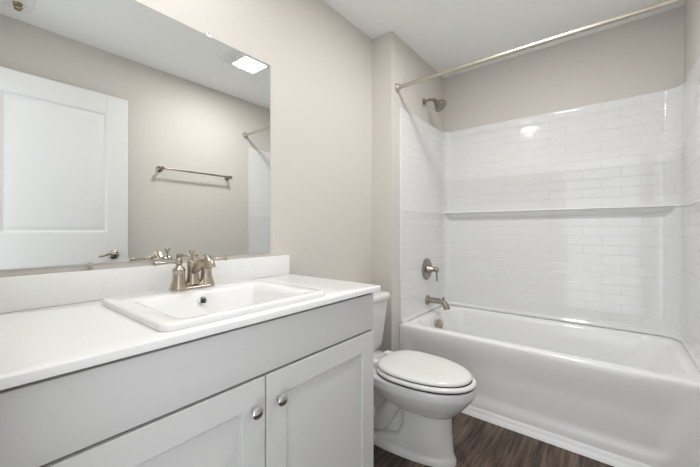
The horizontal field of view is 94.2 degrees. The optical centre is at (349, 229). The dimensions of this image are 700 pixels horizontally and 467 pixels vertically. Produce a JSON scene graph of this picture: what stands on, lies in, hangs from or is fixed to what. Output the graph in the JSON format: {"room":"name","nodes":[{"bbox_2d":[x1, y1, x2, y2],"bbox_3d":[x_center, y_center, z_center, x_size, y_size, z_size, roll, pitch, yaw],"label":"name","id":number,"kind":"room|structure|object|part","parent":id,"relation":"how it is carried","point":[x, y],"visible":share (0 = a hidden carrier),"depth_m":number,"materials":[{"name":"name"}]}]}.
{"room":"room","nodes":[
{"label":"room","id":0,"kind":"room"},
{"bbox_2d":[0,0,371,283],"bbox_3d":[-0.199,-0.117,1.965,0.100,2.491,3.019,0,0,39],"label":"wall","id":1,"kind":"structure","parent":0,"point":[320,63],"depth_m":1.85,"materials":[{"name":"grey paint"}]},
{"bbox_2d":[0,0,269,269],"bbox_3d":[-0.688,-0.353,1.264,0.012,0.963,0.926,0,0,39],"label":"wall mirror","id":2,"kind":"object","parent":1,"relation":"attached to","point":[130,132],"visible":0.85,"depth_m":1.13,"materials":[{"name":"grey mirror"}]},
{"bbox_2d":[0,255,289,312],"bbox_3d":[-0.677,0.182,1.270,0.019,0.098,1.131,0,0,39],"label":"backsplash","id":3,"kind":"structure","parent":1,"relation":"attached to","point":[24,292],"depth_m":1.08,"materials":[{"name":"stone"}]},
{"bbox_2d":[372,30,443,351],"bbox_3d":[0.502,-0.117,2.630,0.165,2.491,0.904,0,0,39],"label":"wall","id":4,"kind":"structure","parent":0,"point":[394,61],"depth_m":2.28,"materials":[{"name":"grey paint"}]},
{"bbox_2d":[422,98,446,111],"bbox_3d":[0.663,-0.986,2.550,0.183,0.132,0.103,0,0,39],"label":"showerhead","id":5,"kind":"object","parent":4,"relation":"attached to","point":[439,105],"visible":1,"depth_m":2.52,"materials":[{"name":"silver metal"}]},
{"bbox_2d":[373,412,613,466],"bbox_3d":[0.497,1.158,1.407,1.885,0.060,3.019,0,0,39],"label":"floor","id":6,"kind":"structure","parent":0,"point":[477,442],"depth_m":1.65,"materials":[{"name":"brown wood"}]},
{"bbox_2d":[0,293,372,466],"bbox_3d":[-0.447,0.690,1.093,0.595,0.876,1.104,0,0,39],"label":"vanity cabinet","id":7,"kind":"object","parent":6,"relation":"on","point":[294,389],"visible":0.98,"depth_m":0.83,"materials":[{"name":"white paint"}]},
{"bbox_3d":[-0.420,0.719,0.719,0.019,0.603,0.546,0,0,39],"label":"door","id":8,"kind":"part","parent":7,"relation":"part of","materials":[{"name":"white paint"}]},
{"bbox_2d":[0,255,380,389],"bbox_3d":[-0.455,0.192,1.092,0.589,0.118,1.131,0,0,39],"label":"countertop","id":9,"kind":"structure","parent":7,"relation":"on","point":[52,324],"depth_m":0.90,"materials":[{"name":"stone"}]},
{"bbox_2d":[153,250,227,290],"bbox_3d":[-0.578,0.145,1.209,0.206,0.139,0.206,0,0,-5],"label":"faucet","id":10,"kind":"object","parent":9,"relation":"on","point":[205,263],"visible":1,"depth_m":1.17,"materials":[{"name":"silver metal"}]},
{"bbox_3d":[-0.644,0.116,1.135,0.016,0.018,0.078,0,0,35],"label":"lever","id":11,"kind":"part","parent":10,"relation":"part of","materials":[{"name":"silver metal"}]},
{"bbox_3d":[-0.617,0.157,1.172,0.060,0.108,0.060,0,0,39],"label":"handle","id":12,"kind":"part","parent":10,"relation":"part of","materials":[{"name":"silver metal"}]},
{"bbox_3d":[-0.585,0.203,1.212,0.062,0.022,0.164,0,0,39],"label":"plate","id":13,"kind":"part","parent":10,"relation":"part of","materials":[{"name":"silver metal"}]},
{"bbox_3d":[-0.590,0.094,1.215,0.024,0.037,0.024,0,0,39],"label":"lift rod","id":14,"kind":"part","parent":10,"relation":"part of","materials":[{"name":"silver metal"}]},
{"bbox_3d":[-0.539,0.144,1.174,0.172,0.113,0.053,0,0,39],"label":"spout","id":15,"kind":"part","parent":10,"relation":"part of","materials":[{"name":"silver metal"}]},
{"bbox_3d":[-0.553,0.157,1.251,0.060,0.108,0.060,0,0,39],"label":"handle","id":16,"kind":"part","parent":10,"relation":"part of","materials":[{"name":"silver metal"}]},
{"bbox_3d":[-0.523,0.116,1.285,0.016,0.018,0.078,0,0,42],"label":"lever","id":17,"kind":"part","parent":10,"relation":"part of","materials":[{"name":"silver metal"}]},
{"bbox_2d":[102,279,324,331],"bbox_3d":[-0.432,0.292,1.084,0.474,0.155,0.543,0,0,39],"label":"sink","id":18,"kind":"object","parent":9,"relation":"in","point":[166,310],"visible":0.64,"depth_m":1.08,"materials":[{"name":"white ceramic"}]},
{"bbox_3d":[-0.255,0.496,0.884,0.033,0.034,0.034,0,0,39],"label":"knob","id":19,"kind":"part","parent":7,"relation":"part of","materials":[{"name":"silver metal"}]},
{"bbox_3d":[-0.201,0.496,0.951,0.033,0.034,0.034,0,0,39],"label":"knob","id":20,"kind":"part","parent":7,"relation":"part of","materials":[{"name":"silver metal"}]},
{"bbox_3d":[-0.077,0.719,1.147,0.019,0.603,0.538,0,0,39],"label":"door","id":21,"kind":"part","parent":7,"relation":"part of","materials":[{"name":"white paint"}]},
{"bbox_2d":[371,290,475,466],"bbox_3d":[0.250,0.761,1.760,0.835,0.733,0.514,0,0,39],"label":"toilet","id":22,"kind":"object","parent":6,"relation":"on","point":[417,395],"visible":0.62,"depth_m":1.57,"materials":[{"name":"white ceramic"}]},
{"bbox_3d":[0.018,0.593,1.946,0.223,0.310,0.490,0,0,39],"label":"tank","id":23,"kind":"part","parent":22,"relation":"part of","materials":[{"name":"white ceramic"}]},
{"bbox_3d":[0.020,0.416,1.944,0.244,0.042,0.514,0,0,39],"label":"tank lid","id":24,"kind":"part","parent":22,"relation":"part of","materials":[{"name":"white ceramic"}]},
{"bbox_3d":[0.378,0.700,1.657,0.472,0.023,0.348,0,0,39],"label":"lid","id":25,"kind":"part","parent":22,"relation":"part of","materials":[{"name":"white plastic"}]},
{"bbox_3d":[0.383,0.725,1.653,0.495,0.020,0.370,0,0,39],"label":"seat","id":26,"kind":"part","parent":22,"relation":"part of","materials":[{"name":"white plastic"}]},
{"bbox_2d":[400,305,699,466],"bbox_3d":[1.192,0.893,2.143,1.514,0.461,0.795,0,0,39],"label":"bathtub","id":27,"kind":"object","parent":6,"relation":"on","point":[635,396],"visible":0.73,"depth_m":1.77,"materials":[{"name":"white ceramic"}]},
{"bbox_2d":[400,53,699,370],"bbox_3d":[1.195,-0.103,2.147,1.519,1.531,0.792,0,0,39],"label":"tub surround","id":28,"kind":"object","parent":27,"relation":"on","point":[589,214],"visible":0.94,"depth_m":2.34,"materials":[{"name":"white tile"}]},
{"bbox_2d":[422,258,438,280],"bbox_3d":[0.658,0.319,2.592,0.100,0.176,0.174,0,0,39],"label":"shower valve","id":29,"kind":"object","parent":28,"relation":"attached to","point":[427,269],"visible":1,"depth_m":2.58,"materials":[{"name":"silver metal"}]},
{"bbox_3d":[0.663,0.318,2.589,0.088,0.072,0.072,0,0,39],"label":"handle","id":30,"kind":"part","parent":29,"relation":"part of","materials":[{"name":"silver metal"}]},
{"bbox_2d":[425,295,449,309],"bbox_3d":[0.699,0.577,2.573,0.188,0.097,0.080,0,0,39],"label":"tub spout","id":31,"kind":"object","parent":28,"relation":"attached to","point":[428,299],"visible":1,"depth_m":2.56,"materials":[{"name":"silver metal"}]},
{"bbox_2d":[443,204,683,217],"bbox_3d":[1.405,-0.125,2.410,1.492,0.054,0.094,0,0,39],"label":"shelf","id":32,"kind":"object","parent":28,"relation":"attached to","point":[596,210],"depth_m":2.28,"materials":[{"name":"white plastic"}]},
{"bbox_2d":[323,0,685,77],"bbox_3d":[0.497,-1.393,1.407,1.885,0.060,3.019,0,0,39],"label":"ceiling","id":33,"kind":"structure","parent":0,"point":[446,34],"depth_m":2.12,"materials":[{"name":"white paint"}]},
{"bbox_2d":[461,406,650,466],"bbox_3d":[0.934,1.103,1.822,1.490,0.049,0.024,0,0,39],"label":"trim","id":34,"kind":"structure","parent":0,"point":[591,452],"depth_m":1.71,"materials":[{"name":"white paint"}]},
{"bbox_2d":[444,6,683,131],"bbox_3d":[1.409,-0.117,2.547,1.685,2.491,0.100,0,0,39],"label":"wall","id":35,"kind":"structure","parent":0,"point":[642,56],"depth_m":2.33,"materials":[{"name":"grey paint"}]},
{"bbox_2d":[684,0,699,81],"bbox_3d":[1.194,-0.117,0.850,0.100,2.491,3.019,0,0,39],"label":"wall","id":36,"kind":"structure","parent":0,"point":[691,7],"depth_m":1.80,"materials":[{"name":"grey paint"}]},
{"bbox_2d":[395,0,685,91],"bbox_3d":[0.921,-0.994,1.805,1.518,0.062,0.062,0,0,39],"label":"shower curtain rod","id":37,"kind":"object","parent":36,"relation":"attached to","point":[398,87],"visible":1,"depth_m":1.69,"materials":[{"name":"silver metal"}]}
]}

